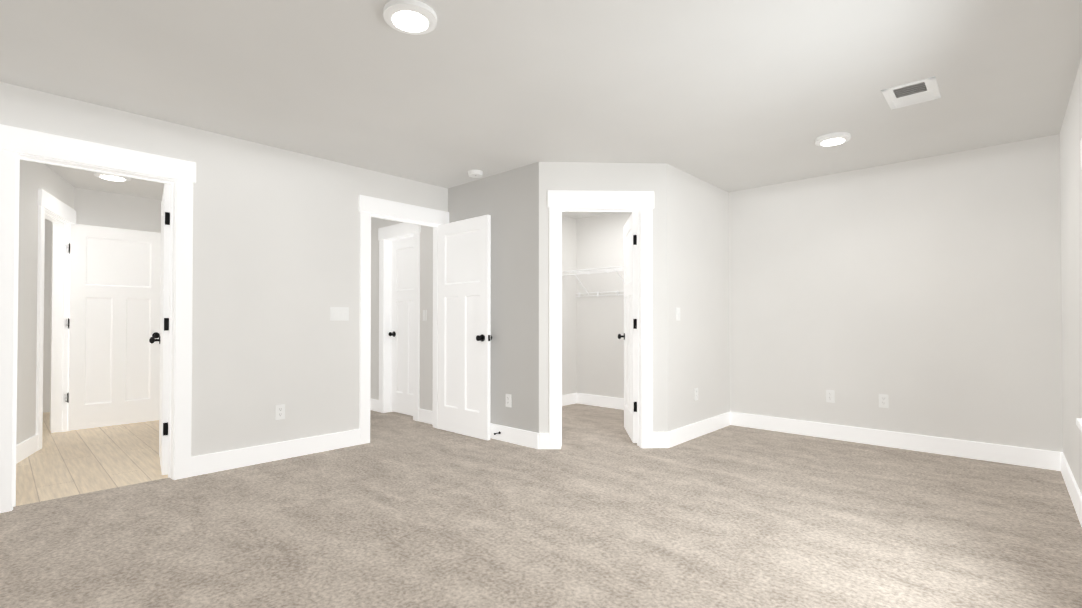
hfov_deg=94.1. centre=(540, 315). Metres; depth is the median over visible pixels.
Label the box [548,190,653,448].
door frame
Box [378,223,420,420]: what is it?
door frame
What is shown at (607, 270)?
wire closet shelf
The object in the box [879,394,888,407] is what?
outlet
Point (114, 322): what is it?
hall door
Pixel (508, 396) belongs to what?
outlet
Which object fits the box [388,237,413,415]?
door
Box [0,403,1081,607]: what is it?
floor carpet
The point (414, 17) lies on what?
recessed light
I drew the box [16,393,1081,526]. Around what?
baseboard
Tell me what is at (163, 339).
entry door
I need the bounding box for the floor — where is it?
[16,412,167,505]
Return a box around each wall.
[0,82,576,456]
[16,160,432,444]
[43,219,51,412]
[448,162,538,432]
[539,162,729,432]
[576,134,1062,451]
[1059,57,1081,493]
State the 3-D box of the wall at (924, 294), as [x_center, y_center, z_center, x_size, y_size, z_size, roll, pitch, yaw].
[0.616,-0.066,6.629,8.920,2.440,0.120,-1,-1,43]
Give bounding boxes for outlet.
[275,404,284,419]
[506,394,510,406]
[694,388,697,400]
[826,390,834,402]
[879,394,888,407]
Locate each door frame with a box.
[36,189,75,449]
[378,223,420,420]
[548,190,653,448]
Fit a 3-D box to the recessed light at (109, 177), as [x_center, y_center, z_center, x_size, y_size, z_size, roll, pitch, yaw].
[-3.976,-1.292,4.675,0.266,0.033,0.266,-1,-1,43]
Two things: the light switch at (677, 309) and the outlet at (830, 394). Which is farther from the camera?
the outlet at (830, 394)
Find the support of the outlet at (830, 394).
attached to the wall at (924, 294)
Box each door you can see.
[64,224,160,430]
[149,184,169,474]
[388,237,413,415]
[437,215,491,440]
[618,212,636,442]
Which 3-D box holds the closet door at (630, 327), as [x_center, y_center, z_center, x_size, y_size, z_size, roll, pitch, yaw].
[0.847,0.105,4.769,0.503,2.030,0.543,-1,-1,43]
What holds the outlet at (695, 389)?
attached to the wall at (690, 249)
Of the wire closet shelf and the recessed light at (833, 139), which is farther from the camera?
the wire closet shelf
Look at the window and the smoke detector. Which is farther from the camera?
the smoke detector
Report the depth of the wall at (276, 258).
3.88 m
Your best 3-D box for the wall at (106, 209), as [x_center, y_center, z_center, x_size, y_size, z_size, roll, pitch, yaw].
[-3.690,-0.081,5.354,4.080,2.440,3.633,-1,-1,43]
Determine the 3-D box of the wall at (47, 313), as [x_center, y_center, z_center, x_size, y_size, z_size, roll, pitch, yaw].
[-4.626,-0.057,7.437,0.120,2.440,6.040,-1,-1,43]
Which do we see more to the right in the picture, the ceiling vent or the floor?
the ceiling vent
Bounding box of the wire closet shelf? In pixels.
[562,266,623,296]
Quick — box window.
[1076,139,1081,431]
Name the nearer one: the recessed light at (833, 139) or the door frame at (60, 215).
the recessed light at (833, 139)
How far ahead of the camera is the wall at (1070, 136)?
3.04 m
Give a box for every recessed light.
[94,172,130,180]
[383,0,436,34]
[815,132,850,145]
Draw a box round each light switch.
[330,307,348,320]
[423,310,426,320]
[676,307,679,320]
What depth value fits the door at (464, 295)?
4.75 m
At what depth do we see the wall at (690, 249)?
4.46 m
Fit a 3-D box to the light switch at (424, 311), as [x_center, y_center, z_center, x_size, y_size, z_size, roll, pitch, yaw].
[-1.251,-0.006,5.401,0.070,0.115,0.014,-1,-1,43]
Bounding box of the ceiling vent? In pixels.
[881,76,940,109]
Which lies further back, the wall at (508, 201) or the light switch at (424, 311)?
the light switch at (424, 311)
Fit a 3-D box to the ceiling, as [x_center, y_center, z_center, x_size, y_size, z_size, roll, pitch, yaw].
[-1.391,-1.361,4.468,8.920,0.100,6.040,-1,-1,43]
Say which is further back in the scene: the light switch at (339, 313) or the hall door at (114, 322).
the hall door at (114, 322)
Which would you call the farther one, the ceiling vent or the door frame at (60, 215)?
the door frame at (60, 215)
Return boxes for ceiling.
[0,0,1081,218]
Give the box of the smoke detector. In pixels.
[468,170,482,177]
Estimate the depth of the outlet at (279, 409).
3.94 m
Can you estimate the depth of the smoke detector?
4.53 m

